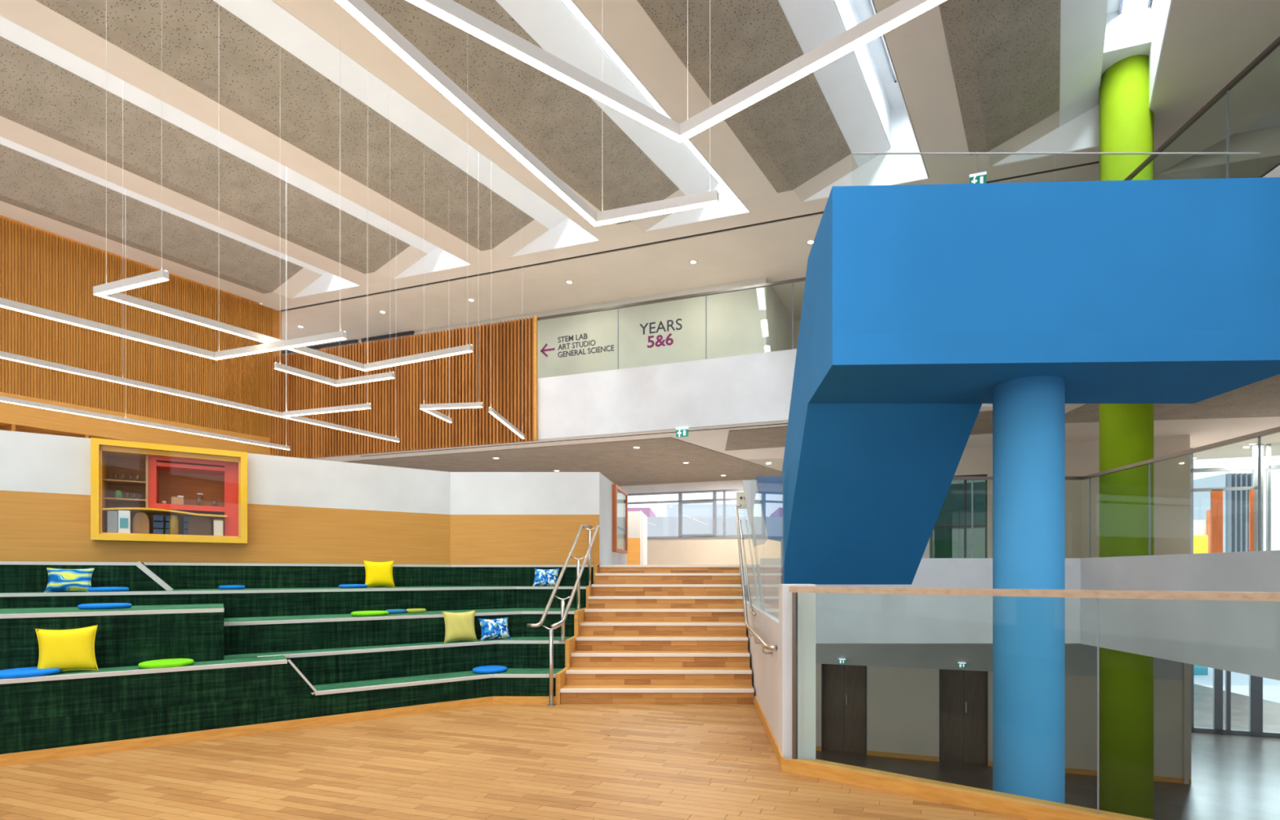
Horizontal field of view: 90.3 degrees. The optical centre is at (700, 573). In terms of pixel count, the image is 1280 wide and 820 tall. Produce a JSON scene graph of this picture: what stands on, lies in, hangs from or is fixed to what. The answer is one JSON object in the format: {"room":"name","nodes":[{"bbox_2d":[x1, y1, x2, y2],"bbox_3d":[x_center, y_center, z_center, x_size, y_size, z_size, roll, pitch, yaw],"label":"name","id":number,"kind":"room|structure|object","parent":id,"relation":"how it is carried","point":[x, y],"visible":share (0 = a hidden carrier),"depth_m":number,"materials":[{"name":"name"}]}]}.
{"room":"school atrium","nodes":[
{"label":"school atrium","id":0,"kind":"room"},
{"bbox_2d":[0,214,281,454],"bbox_3d":[-15.980,-3.422,6.558,0.710,6.585,21.503,0,0,29],"label":"wall","id":1,"kind":"structure","parent":0,"point":[39,267],"depth_m":13.02,"materials":[{"name":"brown wood"}]},
{"bbox_2d":[0,429,626,572],"bbox_3d":[-5.865,-0.797,7.621,13.015,1.564,2.033,0,0,-40],"label":"wall","id":2,"kind":"structure","parent":0,"point":[300,510],"depth_m":8.98,"materials":[{"name":"white paint"}]},
{"bbox_2d":[90,437,247,543],"bbox_3d":[-6.638,-0.978,7.996,1.471,1.179,0.610,0,0,-37],"label":"display case","id":3,"kind":"object","parent":2,"relation":"attached to","point":[160,473],"visible":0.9,"depth_m":7.95,"materials":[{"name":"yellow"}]},
{"bbox_2d":[107,510,118,533],"bbox_3d":[-6.984,-0.609,7.527,0.088,0.260,0.100,0,0,-37],"label":"carton","id":4,"kind":"object","parent":3,"relation":"on","point":[113,516],"visible":0.79,"depth_m":7.49,"materials":[{"name":"grey cardboard"}]},
{"bbox_2d":[115,489,121,497],"bbox_3d":[-7.021,-0.951,7.637,0.060,0.100,0.060,0,0,0],"label":"drinking glass","id":5,"kind":"object","parent":3,"relation":"on","point":[117,493],"visible":0.95,"depth_m":7.62,"materials":[{"name":"green glass"}]},
{"bbox_2d":[118,510,130,533],"bbox_3d":[-6.885,-0.614,7.567,0.103,0.270,0.075,0,0,-37],"label":"book","id":6,"kind":"object","parent":3,"relation":"in","point":[124,516],"visible":0.96,"depth_m":7.54,"materials":[{"name":"white paper"}]},
{"bbox_2d":[120,517,128,528],"bbox_3d":[-6.864,-0.599,7.539,0.073,0.120,0.005,0,0,-37],"label":"print","id":7,"kind":"object","parent":6,"relation":"attached to","point":[123,521],"depth_m":7.54,"materials":[{"name":"teal paper"}]},
{"bbox_2d":[103,497,146,503],"bbox_3d":[-7.046,-0.894,7.781,0.381,0.014,0.420,0,0,-37],"label":"shelf","id":8,"kind":"object","parent":3,"relation":"attached to","point":[107,500],"depth_m":7.77,"materials":[{"name":"brown wood"}]},
{"bbox_2d":[103,478,146,485],"bbox_3d":[-7.046,-1.112,7.781,0.381,0.014,0.420,0,0,-37],"label":"shelf","id":9,"kind":"object","parent":3,"relation":"attached to","point":[107,482],"depth_m":7.75,"materials":[{"name":"brown wood"}]},
{"bbox_2d":[133,511,149,533],"bbox_3d":[-6.860,-0.614,7.765,0.150,0.270,0.050,0,0,-37],"label":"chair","id":10,"kind":"object","parent":3,"relation":"in","point":[140,520],"visible":0.89,"depth_m":7.75,"materials":[{"name":"brown wood"}]},
{"bbox_2d":[153,528,164,533],"bbox_3d":[-6.798,-0.514,7.944,0.096,0.070,0.140,0,0,-37],"label":"tray","id":11,"kind":"object","parent":3,"relation":"on","point":[155,531],"visible":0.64,"depth_m":7.89,"materials":[{"name":"blue"}]},
{"bbox_2d":[153,521,164,528],"bbox_3d":[-6.798,-0.602,7.944,0.096,0.070,0.140,0,0,-37],"label":"tray","id":12,"kind":"object","parent":11,"relation":"on","point":[156,524],"visible":1,"depth_m":7.90,"materials":[{"name":"blue"}]},
{"bbox_2d":[153,515,164,521],"bbox_3d":[-6.798,-0.690,7.944,0.096,0.070,0.140,0,0,-37],"label":"tray","id":13,"kind":"object","parent":12,"relation":"on","point":[156,517],"visible":1,"depth_m":7.90,"materials":[{"name":"blue"}]},
{"bbox_2d":[102,506,227,519],"bbox_3d":[-6.703,-0.758,7.985,1.177,0.070,0.510,0,0,-37],"label":"shelf","id":14,"kind":"object","parent":3,"relation":"attached to","point":[212,513],"depth_m":7.99,"materials":[{"name":"yellow wood"}]},
{"bbox_2d":[169,515,178,534],"bbox_3d":[-6.545,-0.599,7.873,0.090,0.240,0.090,0,0,0],"label":"bottle","id":15,"kind":"object","parent":3,"relation":"in","point":[174,521],"visible":0.92,"depth_m":7.84,"materials":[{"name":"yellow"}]},
{"bbox_2d":[171,495,183,504],"bbox_3d":[-6.598,-0.918,7.992,0.118,0.115,0.105,0,0,-37],"label":"carton","id":16,"kind":"object","parent":3,"relation":"on","point":[179,500],"visible":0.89,"depth_m":7.96,"materials":[{"name":"brown cardboard"}]},
{"bbox_2d":[187,515,212,535],"bbox_3d":[-6.409,-0.614,8.108,0.240,0.270,0.050,0,0,-37],"label":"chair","id":17,"kind":"object","parent":3,"relation":"in","point":[197,525],"visible":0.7,"depth_m":8.09,"materials":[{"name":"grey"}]},
{"bbox_2d":[213,519,222,535],"bbox_3d":[-6.181,-0.582,8.118,0.096,0.205,0.090,0,0,-37],"label":"canister","id":18,"kind":"object","parent":3,"relation":"on","point":[218,524],"visible":0.93,"depth_m":8.08,"materials":[{"name":"beige"}]},
{"bbox_2d":[612,484,627,553],"bbox_3d":[-1.467,-0.960,11.575,0.070,1.170,1.254,0,0,3],"label":"display case","id":19,"kind":"object","parent":2,"relation":"attached to","point":[620,496],"visible":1,"depth_m":11.59,"materials":[{"name":"orange wood"}]},
{"bbox_2d":[0,702,1028,819],"bbox_3d":[-2.805,1.660,2.375,18.391,0.350,9.750,0,0,0],"label":"floor","id":20,"kind":"structure","parent":0,"point":[559,761],"depth_m":4.62,"materials":[{"name":"brown wood"}]},
{"bbox_2d":[0,560,598,766],"bbox_3d":[-5.455,0.673,6.475,10.348,1.624,3.533,0,0,-37],"label":"seating","id":21,"kind":"object","parent":20,"relation":"on","point":[286,650],"visible":0.82,"depth_m":6.59,"materials":[{"name":"green fabric"}]},
{"bbox_2d":[0,666,62,679],"bbox_3d":[-5.447,0.800,5.119,0.410,0.048,0.410,0,0,0],"label":"seat pad","id":22,"kind":"object","parent":21,"relation":"on","point":[27,672],"visible":0.89,"depth_m":5.03,"materials":[{"name":"blue fabric"}]},
{"bbox_2d":[35,624,97,671],"bbox_3d":[-5.282,0.639,5.282,0.385,0.395,0.150,0,0,-39],"label":"cushion","id":23,"kind":"object","parent":22,"relation":"on","point":[73,649],"visible":0.94,"depth_m":5.25,"materials":[{"name":"yellow fabric"}]},
{"bbox_2d":[44,567,94,592],"bbox_3d":[-6.530,0.069,6.556,0.362,0.254,0.157,0,0,-39],"label":"cushion","id":24,"kind":"object","parent":21,"relation":"on","point":[59,580],"visible":0.97,"depth_m":6.52,"materials":[{"name":"multicoloured fabric"}]},
{"bbox_2d":[77,602,132,608],"bbox_3d":[-5.717,0.313,6.082,0.380,0.048,0.380,0,0,0],"label":"seat pad","id":25,"kind":"object","parent":21,"relation":"on","point":[111,605],"visible":1,"depth_m":5.97,"materials":[{"name":"blue fabric"}]},
{"bbox_2d":[87,586,128,591],"bbox_3d":[-6.261,0.170,6.698,0.320,0.048,0.320,0,0,0],"label":"seat pad","id":26,"kind":"object","parent":21,"relation":"on","point":[92,588],"visible":0.99,"depth_m":6.59,"materials":[{"name":"blue fabric"}]},
{"bbox_2d":[137,657,194,668],"bbox_3d":[-4.751,0.800,5.635,0.380,0.048,0.380,0,0,0],"label":"seat pad","id":27,"kind":"object","parent":21,"relation":"on","point":[175,662],"visible":1,"depth_m":5.54,"materials":[{"name":"green fabric"}]},
{"bbox_2d":[218,585,244,589],"bbox_3d":[-5.712,0.170,7.719,0.260,0.048,0.260,0,0,0],"label":"seat pad","id":28,"kind":"object","parent":21,"relation":"on","point":[220,587],"visible":1,"depth_m":7.62,"materials":[{"name":"blue fabric"}]},
{"bbox_2d":[338,583,368,587],"bbox_3d":[-4.620,0.170,8.424,0.340,0.048,0.340,0,0,0],"label":"seat pad","id":29,"kind":"object","parent":21,"relation":"on","point":[350,585],"visible":0.97,"depth_m":8.29,"materials":[{"name":"blue fabric"}]},
{"bbox_2d":[351,610,388,616],"bbox_3d":[-3.935,0.475,7.537,0.400,0.048,0.400,0,0,0],"label":"seat pad","id":30,"kind":"object","parent":21,"relation":"on","point":[360,613],"visible":1,"depth_m":7.40,"materials":[{"name":"green fabric"}]},
{"bbox_2d":[363,560,395,586],"bbox_3d":[-4.536,0.009,8.939,0.394,0.383,0.154,0,0,-39],"label":"cushion","id":31,"kind":"object","parent":21,"relation":"on","point":[377,573],"visible":0.97,"depth_m":8.89,"materials":[{"name":"yellow fabric"}]},
{"bbox_2d":[385,608,406,613],"bbox_3d":[-3.806,0.475,7.911,0.240,0.048,0.240,0,0,0],"label":"seat pad","id":32,"kind":"object","parent":21,"relation":"on","point":[390,611],"visible":0.88,"depth_m":7.82,"materials":[{"name":"blue fabric"}]},
{"bbox_2d":[405,608,426,613],"bbox_3d":[-3.628,0.475,8.072,0.240,0.048,0.240,0,0,0],"label":"seat pad","id":33,"kind":"object","parent":21,"relation":"on","point":[411,610],"visible":0.98,"depth_m":7.98,"materials":[{"name":"yellow fabric"}]},
{"bbox_2d":[442,609,477,642],"bbox_3d":[-2.912,0.642,7.661,0.393,0.378,0.154,0,0,-39],"label":"cushion","id":34,"kind":"object","parent":21,"relation":"on","point":[459,625],"visible":1,"depth_m":7.61,"materials":[{"name":"yellow fabric"}]},
{"bbox_2d":[472,665,506,673],"bbox_3d":[-2.478,1.130,7.450,0.390,0.048,0.390,0,0,0],"label":"seat pad","id":35,"kind":"object","parent":21,"relation":"on","point":[486,668],"visible":1,"depth_m":7.33,"materials":[{"name":"blue fabric"}]},
{"bbox_2d":[478,617,511,639],"bbox_3d":[-2.582,0.693,7.936,0.383,0.267,0.160,0,0,-39],"label":"cushion","id":36,"kind":"object","parent":21,"relation":"on","point":[491,628],"visible":1,"depth_m":7.89,"materials":[{"name":"blue fabric"}]},
{"bbox_2d":[532,568,559,586],"bbox_3d":[-2.321,0.061,9.500,0.380,0.272,0.159,0,0,0],"label":"cushion","id":37,"kind":"object","parent":21,"relation":"on","point":[542,576],"visible":0.95,"depth_m":9.45,"materials":[{"name":"blue fabric"}]},
{"bbox_2d":[526,524,600,706],"bbox_3d":[-1.741,0.371,8.405,0.404,2.229,2.719,0,0,0],"label":"stair railing","id":38,"kind":"object","parent":20,"relation":"on","point":[564,612],"visible":0.93,"depth_m":7.71,"materials":[{"name":"silver metal"}]},
{"bbox_2d":[560,564,754,703],"bbox_3d":[-0.494,0.676,8.589,2.201,1.618,2.802,0,0,0],"label":"staircase","id":39,"kind":"structure","parent":20,"relation":"on","point":[650,633],"depth_m":8.10,"materials":[{"name":"brown wood"}]},
{"bbox_2d":[781,586,1279,819],"bbox_3d":[2.785,0.991,3.348,5.197,1.788,0.136,0,0,35],"label":"glass balustrade","id":40,"kind":"object","parent":20,"relation":"on","point":[1009,804],"visible":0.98,"depth_m":4.03,"materials":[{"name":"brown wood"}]},
{"bbox_2d":[358,277,799,377],"bbox_3d":[1.708,-5.310,15.343,31.474,2.510,2.839,0,0,19],"label":"wall","id":41,"kind":"structure","parent":0,"point":[754,320],"depth_m":14.81,"materials":[{"name":"paint"}]},
{"bbox_2d":[281,345,318,355],"bbox_3d":[-11.779,-5.660,18.416,1.729,1.690,0.093,0,0,19],"label":"window","id":42,"kind":"structure","parent":41,"relation":"in","point":[315,347],"depth_m":18.42,"materials":[{"name":"grey"}]},
{"bbox_2d":[317,339,358,349],"bbox_3d":[-10.237,-5.660,17.891,1.435,1.690,0.093,0,0,19],"label":"window","id":43,"kind":"structure","parent":41,"relation":"in","point":[353,341],"depth_m":17.84,"materials":[{"name":"grey glass"}]},
{"bbox_2d":[360,330,413,342],"bbox_3d":[-8.557,-5.660,17.320,1.784,1.690,0.093,0,0,19],"label":"window","id":44,"kind":"structure","parent":41,"relation":"in","point":[411,332],"depth_m":17.27,"materials":[{"name":"grey glass"}]},
{"bbox_2d":[626,510,647,564],"bbox_3d":[-1.642,-0.782,15.305,0.562,1.305,1.630,0,0,0],"label":"wall","id":45,"kind":"structure","parent":0,"point":[637,554],"depth_m":14.50,"materials":[{"name":"white paint"}]},
{"bbox_2d":[0,0,1279,351],"bbox_3d":[1.547,-7.209,8.752,40.811,1.412,25.553,0,0,14],"label":"ceiling","id":46,"kind":"structure","parent":0,"point":[253,130],"depth_m":9.57,"materials":[{"name":"paint"}]},
{"bbox_2d":[0,188,289,449],"bbox_3d":[-10.153,-5.225,11.178,0.048,5.120,5.617,0,0,27],"label":"pendant light","id":47,"kind":"object","parent":46,"relation":"hanging from","point":[6,399],"visible":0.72,"depth_m":11.18,"materials":[{"name":"white metal"}]},
{"bbox_2d":[0,400,289,449],"bbox_3d":[-10.153,-2.668,11.178,0.042,0.006,5.617,0,0,27],"label":"diffuser","id":48,"kind":"object","parent":47,"relation":"attached to","point":[15,402],"depth_m":11.39,"materials":[{"name":"beige plastic"}]},
{"bbox_2d":[0,297,346,359],"bbox_3d":[-5.812,-4.776,6.818,3.603,4.422,1.468,0,0,-25],"label":"pendant light","id":49,"kind":"object","parent":46,"relation":"hanging from","point":[4,303],"visible":1,"depth_m":7.00,"materials":[{"name":"white metal"}]},
{"bbox_2d":[0,304,214,359],"bbox_3d":[-6.470,-2.568,6.510,0.042,0.006,2.559,0,0,31],"label":"diffuser","id":50,"kind":"object","parent":49,"relation":"attached to","point":[13,307],"depth_m":6.73,"materials":[{"name":"beige plastic"}]},
{"bbox_2d":[214,337,346,359],"bbox_3d":[-4.862,-2.568,7.260,2.056,0.006,0.042,0,0,19],"label":"diffuser","id":51,"kind":"object","parent":49,"relation":"attached to","point":[323,340],"depth_m":7.23,"materials":[{"name":"beige plastic"}]},
{"bbox_2d":[93,269,282,342],"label":"pendant light","id":52,"kind":"object","parent":46,"relation":"hanging from","point":[111,290],"depth_m":6.32,"materials":[{"name":"white metal"}]},
{"bbox_2d":[93,277,168,295],"bbox_3d":[-5.324,-2.668,5.910,1.013,0.006,0.042,0,0,20],"label":"diffuser","id":53,"kind":"object","parent":52,"relation":"attached to","point":[104,291],"depth_m":5.90,"materials":[{"name":"beige plastic"}]},
{"bbox_2d":[95,294,364,370],"bbox_3d":[-5.100,-2.668,7.197,0.042,0.006,2.679,0,0,31],"label":"diffuser","id":54,"kind":"object","parent":52,"relation":"attached to","point":[113,297],"depth_m":6.90,"materials":[{"name":"beige plastic"}]},
{"bbox_2d":[0,80,399,441],"bbox_3d":[-6.787,-5.225,9.467,1.909,5.120,6.641,0,0,27],"label":"pendant light","id":55,"kind":"object","parent":46,"relation":"hanging from","point":[292,415],"visible":0.89,"depth_m":9.46,"materials":[{"name":"white metal"}]},
{"bbox_2d":[0,356,398,441],"bbox_3d":[-7.619,-2.668,9.884,3.018,0.006,5.953,0,0,0],"label":"diffuser","id":56,"kind":"object","parent":55,"relation":"attached to","point":[288,415],"depth_m":9.90,"materials":[{"name":"beige plastic"}]},
{"bbox_2d":[282,407,369,417],"bbox_3d":[-6.214,-2.668,10.501,1.830,0.006,0.042,0,0,17],"label":"diffuser","id":57,"kind":"object","parent":55,"relation":"attached to","point":[339,409],"depth_m":10.51,"materials":[{"name":"beige plastic"}]},
{"bbox_2d":[274,362,395,386],"bbox_3d":[-4.957,-5.225,8.753,1.434,5.120,0.681,0,0,-16],"label":"pendant light","id":58,"kind":"object","parent":46,"relation":"hanging from","point":[391,375],"visible":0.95,"depth_m":8.72,"materials":[{"name":"white metal"}]},
{"bbox_2d":[274,367,336,386],"bbox_3d":[-5.354,-2.668,8.637,0.042,0.006,0.863,0,0,25],"label":"diffuser","id":59,"kind":"object","parent":58,"relation":"attached to","point":[284,369],"depth_m":8.60,"materials":[{"name":"beige plastic"}]},
{"bbox_2d":[336,377,394,386],"bbox_3d":[-4.695,-2.668,8.829,1.071,0.006,0.042,0,0,21],"label":"diffuser","id":60,"kind":"object","parent":58,"relation":"attached to","point":[368,379],"depth_m":8.82,"materials":[{"name":"beige plastic"}]},
{"bbox_2d":[286,343,472,371],"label":"pendant light","id":61,"kind":"object","parent":46,"relation":"hanging from","point":[467,348],"depth_m":7.91,"materials":[{"name":"white metal"}]},
{"bbox_2d":[364,350,472,371],"bbox_3d":[-3.594,-2.668,7.969,1.835,0.006,0.042,0,0,24],"label":"diffuser","id":62,"kind":"object","parent":61,"relation":"attached to","point":[450,353],"depth_m":7.94,"materials":[{"name":"beige plastic"}]},
{"bbox_2d":[423,152,424,352],"label":"cable","id":63,"kind":"object","parent":46,"relation":"hanging from","point":[424,153],"depth_m":10.35,"materials":[{"name":"white metal"}]},
{"bbox_2d":[419,360,482,422],"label":"pendant light","id":64,"kind":"object","parent":46,"relation":"hanging from","point":[429,407],"depth_m":10.24,"materials":[{"name":"white metal"}]},
{"bbox_2d":[421,408,451,422],"bbox_3d":[-4.476,-2.668,10.737,0.042,0.006,0.938,0,0,7],"label":"diffuser","id":65,"kind":"object","parent":64,"relation":"attached to","point":[429,411],"depth_m":10.74,"materials":[{"name":"beige plastic"}]},
{"bbox_2d":[420,406,482,409],"bbox_3d":[-4.030,-2.668,10.231,1.046,0.006,0.042,0,0,7],"label":"diffuser","id":66,"kind":"object","parent":64,"relation":"attached to","point":[421,407],"depth_m":10.23,"materials":[{"name":"beige plastic"}]},
{"bbox_2d":[488,407,524,438],"bbox_3d":[-3.495,-5.225,11.498,0.048,5.120,2.072,0,0,-1],"label":"pendant light","id":67,"kind":"object","parent":46,"relation":"hanging from","point":[491,410],"visible":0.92,"depth_m":11.31,"materials":[{"name":"white metal"}]},
{"bbox_2d":[335,0,719,226],"bbox_3d":[-1.114,-5.225,3.967,2.642,5.120,0.893,0,0,-44],"label":"pendant light","id":68,"kind":"object","parent":46,"relation":"hanging from","point":[361,10],"visible":1,"depth_m":3.94,"materials":[{"name":"white metal"}]},
{"bbox_2d":[335,0,595,226],"bbox_3d":[-1.282,-2.668,3.805,0.042,0.006,2.318,0,0,25],"label":"diffuser","id":69,"kind":"object","parent":68,"relation":"attached to","point":[349,6],"depth_m":3.58,"materials":[{"name":"beige plastic"}]},
{"bbox_2d":[595,200,719,226],"bbox_3d":[-0.349,-2.668,4.700,0.992,0.006,0.042,0,0,17],"label":"diffuser","id":70,"kind":"object","parent":68,"relation":"attached to","point":[695,203],"depth_m":4.68,"materials":[{"name":"beige plastic"}]},
{"bbox_2d":[406,0,946,142],"bbox_3d":[-0.076,-5.225,3.346,2.814,5.120,1.159,0,0,0],"label":"pendant light","id":71,"kind":"object","parent":46,"relation":"hanging from","point":[901,11],"visible":1,"depth_m":3.33,"materials":[{"name":"white metal"}]},
{"bbox_2d":[406,0,679,142],"bbox_3d":[-0.791,-2.668,3.373,1.722,0.006,0.042,0,0,-38],"label":"diffuser","id":72,"kind":"object","parent":71,"relation":"attached to","point":[432,6],"depth_m":3.33,"materials":[{"name":"beige plastic"}]},
{"bbox_2d":[680,0,946,142],"bbox_3d":[0.588,-2.668,3.345,1.837,0.006,0.042,0,0,38],"label":"diffuser","id":73,"kind":"object","parent":71,"relation":"attached to","point":[920,6],"depth_m":3.33,"materials":[{"name":"beige plastic"}]},
{"bbox_2d":[969,151,986,183],"bbox_3d":[4.271,-6.265,9.756,0.240,0.600,0.051,0,0,19],"label":"exit sign","id":74,"kind":"object","parent":46,"relation":"hanging from","point":[979,177],"visible":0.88,"depth_m":9.75,"materials":[{"name":"teal plastic"}]},
{"bbox_2d":[620,480,781,564],"bbox_3d":[-5.526,-1.458,21.328,21.594,2.655,0.230,0,0,19],"label":"wall","id":75,"kind":"structure","parent":0,"point":[697,550],"depth_m":19.34,"materials":[{"name":"beige paint"}]},
{"bbox_2d":[627,488,759,538],"bbox_3d":[-1.486,-1.809,19.902,7.758,1.441,0.070,0,0,19],"label":"window","id":76,"kind":"structure","parent":75,"relation":"in","point":[714,500],"depth_m":19.41,"materials":[{"name":"grey"}]},
{"bbox_2d":[746,583,815,767],"bbox_3d":[0.749,1.835,7.150,0.273,3.500,4.700,0,0,0],"label":"wall","id":77,"kind":"structure","parent":0,"point":[771,676],"depth_m":4.87,"materials":[{"name":"white paint"}]},
{"bbox_2d":[734,504,777,656],"bbox_3d":[0.582,-0.168,7.513,0.106,1.796,4.616,0,0,0],"label":"handrail","id":78,"kind":"object","parent":77,"relation":"attached to","point":[764,645],"visible":1,"depth_m":8.03,"materials":[{"name":"silver metal"}]},
{"bbox_3d":[0.666,-0.683,7.485,0.012,2.176,4.790,0,0,0],"label":"glass balustrade","id":79,"kind":"object","parent":77,"relation":"on","visible":0},
{"bbox_2d":[736,492,746,508],"bbox_3d":[0.650,-1.140,9.902,0.180,0.250,0.115,0,0,0],"label":"box","id":80,"kind":"object","parent":79,"relation":"attached to","point":[740,499],"visible":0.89,"depth_m":9.86,"materials":[{"name":"beige"}]},
{"bbox_2d":[307,164,1279,486],"bbox_3d":[0.719,-3.397,9.501,36.340,1.315,18.538,0,0,19],"label":"floor","id":81,"kind":"structure","parent":0,"point":[735,410],"depth_m":12.69,"materials":[{"name":"white paint"}]},
{"bbox_2d":[269,315,537,458],"bbox_3d":[-7.120,-4.045,14.405,7.907,2.580,0.120,0,0,19],"label":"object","id":82,"kind":"object","parent":81,"relation":"attached to","point":[500,372],"visible":0.89,"depth_m":14.08,"materials":[{"name":"brown wood"}]},
{"bbox_2d":[360,422,787,456],"bbox_3d":[-2.500,-2.753,13.031,11.636,0.005,0.050,0,0,19],"label":"ceiling vent","id":83,"kind":"object","parent":81,"relation":"in","point":[730,439],"depth_m":13.58,"materials":[{"name":"grey"}]},
{"bbox_2d":[675,426,688,437],"bbox_3d":[-0.355,-2.700,12.101,0.240,0.180,0.049,0,0,19],"label":"exit sign","id":84,"kind":"object","parent":81,"relation":"hanging from","point":[680,431],"visible":1,"depth_m":12.10,"materials":[{"name":"teal"}]},
{"bbox_2d":[537,35,1279,368],"bbox_3d":[3.786,-4.691,7.481,6.154,1.272,17.391,0,0,-32],"label":"glass balustrade","id":85,"kind":"object","parent":81,"relation":"on","point":[1276,43],"visible":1,"depth_m":11.67,"materials":[{"name":"grey"}]},
{"bbox_2d":[670,550,1279,679],"bbox_3d":[-1.000,0.413,11.828,34.000,1.283,27.656,0,0,0],"label":"wall","id":86,"kind":"structure","parent":0,"point":[1242,637],"depth_m":8.65,"materials":[{"name":"white paint"}]},
{"bbox_2d":[952,426,1279,558],"bbox_3d":[3.498,-0.842,4.037,4.595,1.230,11.075,0,0,0],"label":"glass balustrade","id":87,"kind":"object","parent":86,"relation":"on","point":[1258,434],"visible":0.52,"depth_m":8.14,"materials":[{"name":"grey"}]},
{"bbox_2d":[815,643,1191,783],"bbox_3d":[3.615,2.310,12.595,12.076,2.550,2.814,0,0,5],"label":"wall","id":88,"kind":"structure","parent":0,"point":[903,679],"depth_m":12.00,"materials":[{"name":"grey paint"}]},
{"bbox_2d":[821,663,866,755],"bbox_3d":[2.878,2.705,12.707,0.889,1.760,0.160,0,0,19],"label":"door","id":89,"kind":"structure","parent":88,"relation":"in","point":[843,686],"depth_m":12.73,"materials":[{"name":"brown wood"}]},
{"bbox_2d":[939,668,987,765],"bbox_3d":[4.970,2.705,11.995,0.848,1.760,0.160,0,0,19],"label":"door","id":90,"kind":"structure","parent":88,"relation":"in","point":[951,681],"depth_m":12.02,"materials":[{"name":"brown wood"}]},
{"bbox_2d":[815,683,1279,819],"bbox_3d":[7.000,3.685,14.000,18.000,0.200,24.000,0,0,0],"label":"floor","id":91,"kind":"structure","parent":0,"point":[1233,776],"depth_m":11.43,"materials":[{"name":"white tile"}]},
{"bbox_2d":[992,374,1065,803],"bbox_3d":[2.863,0.965,5.540,0.560,5.240,0.560,0,0,0],"label":"column","id":92,"kind":"structure","parent":91,"relation":"on","point":[1028,412],"depth_m":5.31,"materials":[{"name":"blue paint"}]},
{"bbox_2d":[742,177,1279,584],"bbox_3d":[2.670,-1.455,6.687,4.220,3.200,3.625,0,0,0],"label":"staircase","id":93,"kind":"structure","parent":92,"relation":"on","point":[919,300],"depth_m":4.98,"materials":[{"name":"blue paint"}]},
{"bbox_2d":[851,151,1260,154],"bbox_3d":[3.455,-3.473,6.161,3.970,1.235,0.016,0,0,0],"label":"handrail","id":94,"kind":"object","parent":93,"relation":"on","point":[852,153],"visible":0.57,"depth_m":6.15,"materials":[{"name":"silver metal"}]},
{"bbox_2d":[1099,54,1153,819],"bbox_3d":[6.178,-1.845,9.200,0.658,10.860,0.658,0,0,0],"label":"column","id":95,"kind":"structure","parent":91,"relation":"on","point":[1126,117],"depth_m":8.94,"materials":[{"name":"green paint"}]},
{"bbox_2d":[1191,663,1279,737],"bbox_3d":[12.321,2.310,13.927,2.729,2.550,0.070,0,0,19],"label":"door","id":96,"kind":"structure","parent":91,"relation":"on","point":[1255,682],"depth_m":14.08,"materials":[{"name":"grey"}]},
{"bbox_2d":[921,434,1210,558],"bbox_3d":[8.414,-1.458,15.518,12.699,2.655,5.838,0,0,0],"label":"wall","id":97,"kind":"structure","parent":0,"point":[1171,477],"depth_m":13.15,"materials":[{"name":"white paint"}]},
{"bbox_2d":[929,474,986,558],"bbox_3d":[5.702,-1.147,14.028,1.201,2.033,0.070,0,0,19],"label":"window","id":98,"kind":"structure","parent":97,"relation":"in","point":[950,537],"depth_m":14.01,"materials":[{"name":"clear glass"}]},
{"bbox_2d":[1190,443,1279,553],"bbox_3d":[11.946,-1.649,13.573,2.539,3.039,0.070,0,0,19],"label":"window","id":99,"kind":"structure","parent":97,"relation":"in","point":[1216,493],"depth_m":13.58,"materials":[{"name":"grey metal"}]},
{"bbox_2d":[1193,666,1279,685],"bbox_3d":[10.000,4.335,47.750,100.000,0.300,54.500,0,0,0],"label":"ground","id":100,"kind":"structure","parent":0,"point":[1237,678],"depth_m":24.70,"materials":[{"name":"grey"}]},
{"bbox_2d":[627,507,656,516],"bbox_3d":[-3.584,0.535,32.000,2.368,7.300,4.000,0,0,0],"label":"building","id":101,"kind":"object","parent":100,"relation":"on","point":[648,512],"visible":0.14,"depth_m":30.00,"materials":[{"name":"pink"}]},
{"bbox_2d":[647,516,751,536],"bbox_3d":[-0.810,0.885,27.150,6.679,6.600,0.300,0,0,0],"label":"wall","id":102,"kind":"structure","parent":100,"relation":"on","point":[656,526],"depth_m":27.00,"materials":[{"name":"white paint"}]},
{"bbox_2d":[666,503,747,516],"bbox_3d":[0.602,-0.315,46.500,5.928,9.000,5.000,0,0,0],"label":"building","id":103,"kind":"object","parent":100,"relation":"on","point":[688,509],"visible":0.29,"depth_m":44.00,"materials":[{"name":"white"}]},
{"bbox_2d":[1193,664,1208,675],"bbox_3d":[19.295,2.235,27.500,3.065,3.900,3.000,0,0,0],"label":"building","id":104,"kind":"object","parent":100,"relation":"on","point":[1197,669],"visible":0.07,"depth_m":26.00,"materials":[{"name":"teal"}]},
{"bbox_2d":[1193,472,1252,551],"bbox_3d":[25.453,-0.265,31.900,1.200,8.900,4.200,0,0,0],"label":"building","id":105,"kind":"object","parent":100,"relation":"on","point":[1235,503],"visible":0.32,"depth_m":29.94,"materials":[{"name":"white"}]},
{"label":"outside","id":106,"kind":"structure","parent":0,"visible":0},
{"bbox_2d":[1204,685,1279,702],"bbox_3d":[34.500,3.725,12.545,51.000,0.220,15.710,0,0,0],"label":"ground","id":107,"kind":"structure","parent":106,"point":[1272,693],"depth_m":19.42,"materials":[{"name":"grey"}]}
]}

